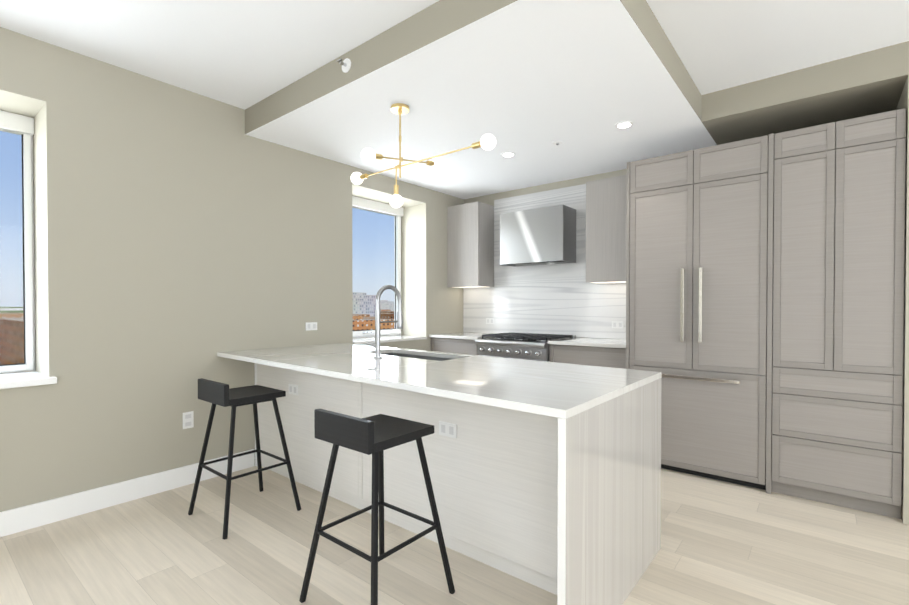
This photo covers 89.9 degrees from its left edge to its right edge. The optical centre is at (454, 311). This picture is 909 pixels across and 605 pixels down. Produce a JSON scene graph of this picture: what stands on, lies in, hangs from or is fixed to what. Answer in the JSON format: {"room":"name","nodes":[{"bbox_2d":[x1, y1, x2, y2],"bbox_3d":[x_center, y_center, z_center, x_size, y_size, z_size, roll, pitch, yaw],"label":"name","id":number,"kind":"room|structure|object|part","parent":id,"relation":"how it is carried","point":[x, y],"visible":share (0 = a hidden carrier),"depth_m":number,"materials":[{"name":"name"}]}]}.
{"room":"kitchen","nodes":[
{"label":"kitchen","id":0,"kind":"room"},
{"bbox_2d":[0,27,463,511],"bbox_3d":[-2.750,-0.161,2.549,0.500,2.780,8.720,1,1,39],"label":"wall","id":1,"kind":"structure","parent":0,"point":[182,237],"depth_m":3.08,"materials":[{"name":"beige paint"}]},
{"bbox_2d":[0,110,35,373],"bbox_3d":[-3.188,-0.412,2.264,0.115,1.590,1.630,1,1,39],"label":"window","id":2,"kind":"structure","parent":1,"relation":"in","point":[18,124],"depth_m":2.85,"materials":[{"name":"white plastic"}]},
{"bbox_2d":[0,371,56,388],"bbox_3d":[-3.010,0.404,2.129,0.435,0.040,1.690,1,1,39],"label":"window sill","id":3,"kind":"structure","parent":1,"relation":"attached to","point":[21,379],"depth_m":2.59,"materials":[{"name":"white wood"}]},
{"bbox_2d":[0,449,254,536],"bbox_3d":[-2.796,1.167,2.099,0.016,0.135,7.940,1,1,39],"label":"baseboard","id":4,"kind":"structure","parent":1,"relation":"attached to","point":[20,519],"depth_m":2.85,"materials":[{"name":"white wood"}]},
{"bbox_2d":[183,411,193,428],"bbox_3d":[-1.884,0.766,3.221,0.006,0.115,0.070,1,1,39],"label":"outlet","id":5,"kind":"object","parent":1,"relation":"attached to","point":[188,419],"visible":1,"depth_m":3.22,"materials":[{"name":"white plastic"}]},
{"bbox_2d":[305,322,316,330],"bbox_3d":[-1.252,0.127,3.989,0.006,0.070,0.115,1,1,39],"label":"outlet","id":6,"kind":"object","parent":1,"relation":"attached to","point":[311,325],"visible":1,"depth_m":3.99,"materials":[{"name":"white plastic"}]},
{"bbox_2d":[352,196,403,337],"bbox_3d":[-0.957,-0.470,4.986,0.139,1.500,1.030,1,1,39],"label":"window","id":7,"kind":"structure","parent":1,"relation":"in","point":[374,206],"depth_m":5.23,"materials":[{"name":"white plastic"}]},
{"bbox_2d":[353,335,426,344],"bbox_3d":[-0.793,0.296,4.862,0.420,0.029,1.026,1,1,39],"label":"window sill","id":8,"kind":"structure","parent":1,"relation":"attached to","point":[383,339],"depth_m":4.82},
{"bbox_2d":[0,466,908,604],"bbox_3d":[0.049,1.297,0.222,7.800,0.080,8.820,1,1,39],"label":"floor","id":9,"kind":"structure","parent":0,"point":[725,543],"depth_m":2.29,"materials":[{"name":"beige wood"}]},
{"bbox_2d":[188,378,300,538],"bbox_3d":[-1.280,0.815,2.782,0.479,0.827,0.469,1,1,39],"label":"stool","id":10,"kind":"object","parent":9,"relation":"on","point":[214,393],"visible":1,"depth_m":2.73,"materials":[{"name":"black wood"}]},
{"bbox_2d":[299,409,454,604],"bbox_3d":[-0.329,0.825,1.969,0.479,0.827,0.469,1,1,39],"label":"stool","id":11,"kind":"object","parent":9,"relation":"on","point":[375,436],"visible":1,"depth_m":1.90,"materials":[{"name":"black wood"}]},
{"bbox_2d":[217,355,628,604],"bbox_3d":[-0.558,0.784,2.606,2.836,0.890,0.560,1,1,39],"label":"kitchen island","id":12,"kind":"object","parent":9,"relation":"on","point":[545,475],"depth_m":2.15,"materials":[{"name":"white wood"}]},
{"bbox_3d":[-1.144,0.551,3.231,0.115,0.070,0.006,1,1,39],"label":"electrical outlet panel","id":13,"kind":"part","parent":12,"relation":"part of","materials":[{"name":"white plastic"}]},
{"bbox_2d":[217,343,661,414],"bbox_3d":[-0.343,0.320,2.864,2.836,0.030,1.240,1,1,39],"label":"countertop","id":14,"kind":"structure","parent":12,"relation":"on","point":[559,388],"depth_m":2.27,"materials":[{"name":"white stone"}]},
{"bbox_2d":[366,285,402,357],"bbox_3d":[-0.475,0.059,3.096,0.141,0.485,0.254,1,1,39],"label":"faucet","id":15,"kind":"object","parent":14,"relation":"on","point":[376,344],"visible":1,"depth_m":3.00,"materials":[{"name":"silver metal"}]},
{"bbox_2d":[369,351,464,358],"bbox_3d":[-0.295,0.432,3.243,0.860,0.226,0.387,1,1,39],"label":"sink","id":16,"kind":"object","parent":14,"relation":"in","point":[412,354],"depth_m":3.44,"materials":[{"name":"grey metal"}]},
{"bbox_3d":[-0.035,0.602,2.328,0.115,0.070,0.006,1,1,39],"label":"electrical outlet panel","id":17,"kind":"part","parent":12,"relation":"part of","materials":[{"name":"white plastic"}]},
{"bbox_2d":[429,336,492,354],"bbox_3d":[0.185,0.743,5.215,0.693,0.909,0.605,1,1,39],"label":"base cabinet","id":18,"kind":"object","parent":9,"relation":"on","point":[469,347],"depth_m":4.97,"materials":[{"name":"wood"}]},
{"bbox_2d":[433,332,508,339],"bbox_3d":[0.178,0.296,5.200,0.693,0.076,0.630,1,1,39],"label":"countertop","id":19,"kind":"structure","parent":18,"relation":"on","point":[460,335],"depth_m":5.05,"materials":[{"name":"white stone"}]},
{"bbox_2d":[475,332,575,361],"bbox_3d":[0.728,0.722,4.700,0.790,0.964,0.718,1,1,39],"label":"range","id":20,"kind":"object","parent":9,"relation":"on","point":[527,346],"visible":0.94,"depth_m":4.48,"materials":[{"name":"silver metal"}]},
{"bbox_2d":[549,344,625,368],"bbox_3d":[1.366,0.754,4.254,0.755,0.909,0.605,1,1,39],"label":"base cabinet","id":21,"kind":"object","parent":9,"relation":"on","point":[559,353],"depth_m":4.02,"materials":[{"name":"wood"}]},
{"bbox_2d":[549,336,625,347],"bbox_3d":[1.358,0.307,4.239,0.755,0.076,0.630,1,1,39],"label":"countertop","id":22,"kind":"structure","parent":21,"relation":"on","point":[589,341],"depth_m":4.09,"materials":[{"name":"white stone"}]},
{"bbox_2d":[629,375,661,593],"bbox_3d":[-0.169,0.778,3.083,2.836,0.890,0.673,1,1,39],"label":"island end panel","id":23,"kind":"object","parent":9,"relation":"on","point":[644,399],"depth_m":2.14,"materials":[{"name":"white wood"}]},
{"bbox_2d":[626,132,785,493],"bbox_3d":[2.010,0.011,3.635,1.010,2.410,0.781,1,1,39],"label":"refrigerator","id":24,"kind":"object","parent":9,"relation":"on","point":[765,276],"depth_m":3.27,"materials":[{"name":"grey wood"}]},
{"bbox_2d":[782,108,905,518],"bbox_3d":[2.585,0.017,3.167,0.704,2.410,0.781,1,1,39],"label":"tall cabinet","id":25,"kind":"object","parent":9,"relation":"on","point":[843,205],"depth_m":2.81,"materials":[{"name":"grey wood"}]},
{"bbox_2d":[0,0,908,109],"bbox_3d":[0.051,-1.583,0.174,7.820,0.120,8.840,1,1,39],"label":"ceiling","id":26,"kind":"structure","parent":0,"point":[244,54],"depth_m":2.54,"materials":[{"name":"white paint"}]},
{"bbox_2d":[245,0,716,198],"bbox_3d":[0.332,-1.469,3.712,2.790,0.189,2.760,1,1,39],"label":"ceiling","id":27,"kind":"structure","parent":0,"point":[527,82],"depth_m":2.96,"materials":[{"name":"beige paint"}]},
{"bbox_2d":[337,58,350,72],"bbox_3d":[-0.663,-1.473,2.704,0.080,0.080,0.060,1,1,39],"label":"sprinkler","id":28,"kind":"object","parent":27,"relation":"attached to","point":[346,64],"depth_m":2.71,"materials":[{"name":"white metal"}]},
{"bbox_2d":[351,103,495,207],"bbox_3d":[-0.226,-1.031,2.985,1.250,0.669,0.737,1,1,39],"label":"pendant chandelier","id":29,"kind":"object","parent":27,"relation":"hanging from","point":[485,142],"visible":1,"depth_m":3.02,"materials":[{"name":"gold metal"}]},
{"bbox_2d":[501,152,514,156],"bbox_3d":[0.471,-1.374,3.987,0.124,0.007,0.124,1,1,39],"label":"recessed light","id":30,"kind":"object","parent":27,"relation":"in","point":[508,154],"visible":1,"depth_m":3.97,"materials":[{"name":"white"}]},
{"bbox_2d":[553,140,562,144],"bbox_3d":[0.835,-1.365,3.690,0.079,0.020,0.079,0,1,30],"label":"sprinkler","id":31,"kind":"object","parent":27,"relation":"attached to","point":[558,142],"depth_m":3.68,"materials":[{"name":"white metal"}]},
{"bbox_2d":[615,121,632,128],"bbox_3d":[1.241,-1.366,3.334,0.124,0.007,0.124,1,1,39],"label":"recessed light","id":32,"kind":"object","parent":27,"relation":"in","point":[624,124],"visible":1,"depth_m":3.32,"materials":[{"name":"white"}]},
{"bbox_2d":[464,169,626,338],"bbox_3d":[2.951,-0.172,3.452,7.200,2.780,0.120,1,1,39],"label":"wall","id":33,"kind":"structure","parent":0,"point":[488,199],"depth_m":4.96,"materials":[{"name":"beige paint"}]},
{"bbox_2d":[447,201,493,287],"bbox_3d":[0.195,-0.768,5.396,0.457,0.954,0.329,1,1,39],"label":"upper cabinet","id":34,"kind":"object","parent":33,"relation":"attached to","point":[470,245],"visible":0.88,"depth_m":5.26,"materials":[{"name":"grey wood"}]},
{"bbox_2d":[486,318,493,323],"bbox_3d":[0.422,0.110,5.402,0.115,0.070,0.006,1,1,39],"label":"outlet","id":35,"kind":"object","parent":33,"relation":"attached to","point":[489,320],"visible":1,"depth_m":5.40,"materials":[{"name":"white plastic"}]},
{"bbox_2d":[500,205,575,266],"bbox_3d":[0.876,-0.783,4.825,0.740,0.550,0.310,1,1,39],"label":"range hood","id":36,"kind":"object","parent":33,"relation":"attached to","point":[540,236],"visible":1,"depth_m":4.67,"materials":[{"name":"silver metal"}]},
{"bbox_2d":[586,175,626,283],"bbox_3d":[1.554,-0.755,4.289,0.529,0.954,0.329,1,1,39],"label":"upper cabinet","id":37,"kind":"object","parent":33,"relation":"attached to","point":[606,198],"visible":0.58,"depth_m":4.20,"materials":[{"name":"grey wood"}]},
{"bbox_2d":[612,321,623,328],"bbox_3d":[1.593,0.127,4.449,0.115,0.070,0.006,1,1,39],"label":"outlet","id":38,"kind":"object","parent":33,"relation":"attached to","point":[617,324],"visible":1,"depth_m":4.44,"materials":[{"name":"white plastic"}]},
{"bbox_2d":[701,41,908,144],"bbox_3d":[2.444,-1.464,3.256,1.062,0.190,0.800,1,1,39],"label":"wall","id":39,"kind":"structure","parent":0,"point":[872,82],"depth_m":3.00,"materials":[{"name":"beige paint"}]},
{"bbox_2d":[896,74,908,524],"bbox_3d":[4.154,-0.153,1.879,3.348,2.780,0.800,1,1,39],"label":"wall","id":40,"kind":"structure","parent":0,"point":[903,102],"depth_m":2.63,"materials":[{"name":"beige paint"}]},
{"label":"outside","id":41,"kind":"structure","parent":0,"visible":0},
{"bbox_2d":[0,292,394,373],"bbox_3d":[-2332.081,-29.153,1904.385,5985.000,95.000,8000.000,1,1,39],"label":"city","id":42,"kind":"object","parent":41,"point":[13,323],"depth_m":270.48}
]}

